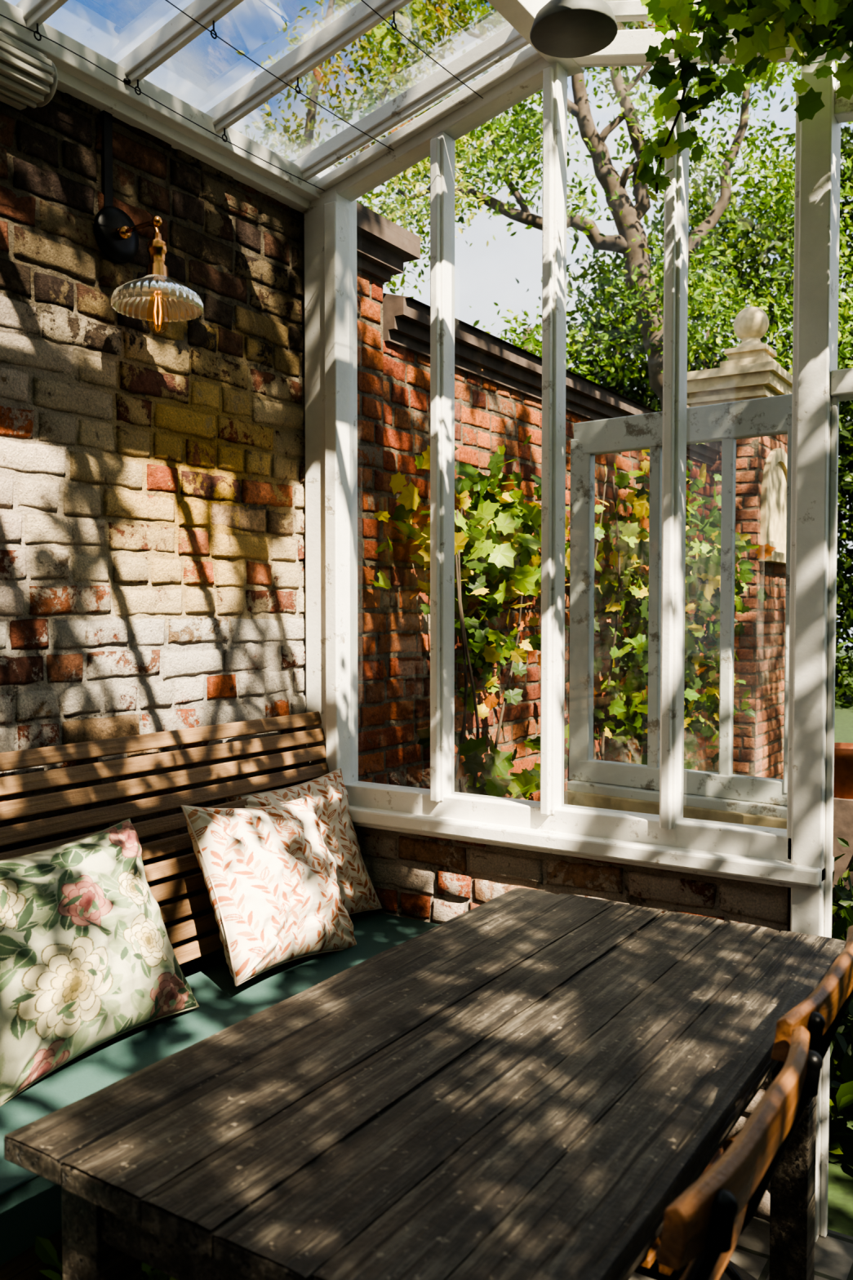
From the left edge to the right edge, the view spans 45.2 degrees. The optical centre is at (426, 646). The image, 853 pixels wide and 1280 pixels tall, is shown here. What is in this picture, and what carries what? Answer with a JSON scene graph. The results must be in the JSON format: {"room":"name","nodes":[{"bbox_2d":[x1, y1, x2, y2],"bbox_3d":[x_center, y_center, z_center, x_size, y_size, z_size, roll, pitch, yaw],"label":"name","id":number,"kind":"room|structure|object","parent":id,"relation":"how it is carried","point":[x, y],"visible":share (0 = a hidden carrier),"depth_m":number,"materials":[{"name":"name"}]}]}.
{"room":"conservatory","nodes":[
{"label":"conservatory","id":0,"kind":"room"},
{"bbox_2d":[0,88,306,977],"bbox_3d":[-1.335,0.046,1.737,0.245,2.591,3.302,1,2,33],"label":"wall","id":1,"kind":"structure","parent":0,"point":[153,475],"depth_m":2.50,"materials":[{"name":"brick"}]},
{"bbox_2d":[93,78,203,324],"bbox_3d":[-0.633,-1.015,2.348,0.247,0.596,0.206,1,2,33],"label":"wall lamp","id":2,"kind":"object","parent":1,"relation":"attached to","point":[155,297],"visible":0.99,"depth_m":2.38,"materials":[{"name":"black metal"}]},
{"bbox_2d":[0,0,701,213],"bbox_3d":[-0.540,-1.363,1.209,1.640,0.320,3.360,1,2,33],"label":"ceiling","id":3,"kind":"structure","parent":0,"point":[345,58],"depth_m":2.46,"materials":[{"name":"clear glass"}]},
{"bbox_2d":[0,31,57,110],"bbox_3d":[-1.127,-1.186,1.707,0.109,0.111,1.147,1,2,33],"label":"heater","id":4,"kind":"object","parent":3,"relation":"attached to","point":[27,75],"visible":1,"depth_m":2.12,"materials":[{"name":"grey metal"}]},
{"bbox_2d":[0,0,483,191],"bbox_3d":[-0.874,-1.318,1.540,0.524,0.163,2.950,1,2,33],"label":"wire","id":5,"kind":"object","parent":3,"relation":"attached to","point":[37,32],"visible":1,"depth_m":2.35,"materials":[{"name":"black metal"}]},
{"bbox_2d":[529,0,617,57],"bbox_3d":[0.320,-1.399,2.224,0.190,0.139,0.190,1,2,33],"label":"lampshade","id":6,"kind":"object","parent":3,"relation":"hanging from","point":[561,28],"visible":1,"depth_m":2.20,"materials":[{"name":"beige metal"}]},
{"bbox_2d":[634,0,852,203],"bbox_3d":[0.610,-1.192,1.095,1.167,0.611,2.357,1,2,22],"label":"vine","id":7,"kind":"object","parent":3,"relation":"hanging from","point":[765,27],"visible":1,"depth_m":1.96,"materials":[{"name":"green plant"}]},
{"bbox_2d":[147,1215,852,1279],"bbox_3d":[0.390,1.462,-0.331,5.020,0.100,5.020,1,2,33],"label":"floor","id":8,"kind":"structure","parent":0,"point":[833,1253],"depth_m":2.22,"materials":[{"name":"stone"}]},
{"bbox_2d":[35,1235,177,1279],"bbox_3d":[-0.525,1.083,1.588,0.371,0.524,0.431,1,2,17],"label":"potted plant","id":9,"kind":"object","parent":8,"relation":"on","point":[45,1250],"visible":0.14,"depth_m":1.54,"materials":[{"name":"green plant"}]},
{"bbox_2d":[0,711,329,1279],"bbox_3d":[-0.902,0.791,1.643,0.599,1.105,2.970,1,2,33],"label":"slatted bench","id":10,"kind":"object","parent":8,"relation":"on","point":[95,816],"visible":0.22,"depth_m":2.40,"materials":[{"name":"brown wood"}]},
{"bbox_2d":[0,910,439,1266],"bbox_3d":[-0.810,0.852,1.610,0.434,0.112,2.910,1,2,33],"label":"seat cushion","id":11,"kind":"object","parent":10,"relation":"on","point":[30,1203],"visible":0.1,"depth_m":2.02,"materials":[{"name":"teal fabric"}]},
{"bbox_2d":[0,817,199,1106],"bbox_3d":[-0.700,0.588,2.018,0.254,0.397,0.501,1,2,31],"label":"floral cushion","id":12,"kind":"object","parent":11,"relation":"on","point":[88,959],"visible":1,"depth_m":1.94,"materials":[{"name":"fabric"}]},
{"bbox_2d":[180,796,356,986],"bbox_3d":[-0.369,0.573,2.494,0.288,0.426,0.520,1,2,33],"label":"cushion","id":13,"kind":"object","parent":11,"relation":"on","point":[269,874],"visible":1,"depth_m":2.38,"materials":[{"name":"fabric"}]},
{"bbox_2d":[225,767,382,915],"bbox_3d":[-0.322,0.561,2.767,0.443,0.409,0.202,-2,3,-45],"label":"cushion","id":14,"kind":"object","parent":11,"relation":"on","point":[326,795],"visible":0.38,"depth_m":2.81,"materials":[{"name":"fabric"}]},
{"bbox_2d":[3,888,846,1279],"bbox_3d":[0.152,0.967,1.659,0.738,0.752,1.374,1,2,33],"label":"dining table","id":15,"kind":"object","parent":8,"relation":"on","point":[523,1085],"visible":0.98,"depth_m":1.36,"materials":[{"name":"brown wood"}]},
{"bbox_2d":[657,1026,822,1279],"bbox_3d":[0.151,0.908,1.222,0.531,0.898,0.464,1,2,33],"label":"folding chair","id":16,"kind":"object","parent":8,"relation":"on","point":[703,1227],"visible":0.94,"depth_m":0.98,"materials":[{"name":"brown wood"}]},
{"bbox_2d":[634,925,852,1279],"bbox_3d":[0.390,0.893,1.633,0.531,0.898,0.464,1,2,33],"label":"folding chair","id":17,"kind":"object","parent":8,"relation":"on","point":[822,1012],"visible":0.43,"depth_m":1.42,"materials":[{"name":"brown wood"}]},
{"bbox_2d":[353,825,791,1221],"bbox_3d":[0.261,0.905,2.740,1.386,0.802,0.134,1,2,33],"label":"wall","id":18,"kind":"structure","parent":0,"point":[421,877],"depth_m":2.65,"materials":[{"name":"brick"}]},
{"bbox_2d":[303,21,852,1242],"bbox_3d":[0.324,-0.109,2.626,1.615,2.835,0.118,1,2,33],"label":"window","id":19,"kind":"structure","parent":18,"relation":"in","point":[330,224],"depth_m":2.58,"materials":[{"name":"white paint"}]},
{"bbox_2d":[349,804,834,889],"bbox_3d":[0.280,0.495,2.682,1.463,0.053,0.165,1,2,33],"label":"window sill","id":20,"kind":"structure","parent":18,"relation":"on","point":[735,867],"depth_m":2.50,"materials":[{"name":"white paint"}]},
{"bbox_2d":[819,81,852,1237],"bbox_3d":[1.368,0.064,1.966,1.129,2.535,0.100,1,2,33],"label":"door","id":21,"kind":"structure","parent":18,"relation":"in","point":[842,380],"depth_m":2.25,"materials":[{"name":"white paint"}]},
{"label":"outside","id":22,"kind":"structure","parent":0,"visible":0},
{"bbox_2d":[827,648,852,1236],"bbox_3d":[2.368,1.256,7.307,60.000,0.100,70.000,1,2,33],"label":"lawn","id":23,"kind":"structure","parent":22,"point":[840,1201],"depth_m":2.70,"materials":[{"name":"green plant"}]},
{"bbox_2d":[364,116,522,255],"bbox_3d":[-0.637,-3.247,10.070,2.881,8.719,2.570,1,2,33],"label":"birch tree","id":24,"kind":"object","parent":23,"relation":"on","point":[415,170],"visible":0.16,"depth_m":9.84,"materials":[{"name":"green plant"}]},
{"bbox_2d":[356,202,721,804],"bbox_3d":[0.571,-0.052,4.815,0.520,2.692,3.842,1,2,33],"label":"wall","id":25,"kind":"structure","parent":23,"relation":"on","point":[498,383],"depth_m":3.60,"materials":[{"name":"brick"}]},
{"bbox_2d":[368,434,776,799],"bbox_3d":[1.051,0.116,4.696,0.653,2.402,3.858,1,2,33],"label":"climbing plant","id":26,"kind":"object","parent":25,"relation":"attached to","point":[504,550],"depth_m":3.96,"materials":[{"name":"green plant"}]},
{"bbox_2d":[356,61,852,411],"bbox_3d":[2.189,-4.764,12.016,7.720,11.668,5.337,0,2,1],"label":"oak tree","id":27,"kind":"object","parent":23,"relation":"on","point":[643,291],"visible":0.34,"depth_m":11.76,"materials":[{"name":"green plant"}]},
{"bbox_2d":[564,393,792,829],"bbox_3d":[0.669,0.371,2.713,0.670,1.980,0.120,2,3,40],"label":"window","id":28,"kind":"structure","parent":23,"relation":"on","point":[723,795],"depth_m":2.72,"materials":[{"name":"paint"}]},
{"bbox_2d":[515,104,852,708],"bbox_3d":[5.366,-3.605,16.878,12.351,11.488,6.289,0,2,2],"label":"tree","id":29,"kind":"object","parent":23,"relation":"on","point":[642,394],"visible":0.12,"depth_m":15.79,"materials":[{"name":"green plant"}]},
{"bbox_2d":[687,306,792,779],"bbox_3d":[2.072,-0.463,6.652,0.610,3.385,1.100,1,2,33],"label":"gate pier","id":30,"kind":"structure","parent":23,"relation":"on","point":[750,371],"depth_m":6.27,"materials":[{"name":"brick"}]},
{"bbox_2d":[828,997,852,1154],"label":"plants","id":31,"kind":"object","parent":23,"relation":"on","point":[841,1091],"depth_m":2.75,"materials":[{"name":"green plant"}]},
{"bbox_2d":[831,837,852,941],"label":"plants","id":32,"kind":"object","parent":23,"relation":"on","point":[845,905],"depth_m":3.60,"materials":[{"name":"green plant"}]},
{"bbox_2d":[831,742,852,938],"bbox_3d":[1.902,0.874,4.640,0.230,0.850,0.230,1,2,33],"label":"terracotta pot","id":33,"kind":"object","parent":23,"relation":"on","point":[843,752],"visible":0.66,"depth_m":4.55,"materials":[{"name":"ceramic"}]}
]}

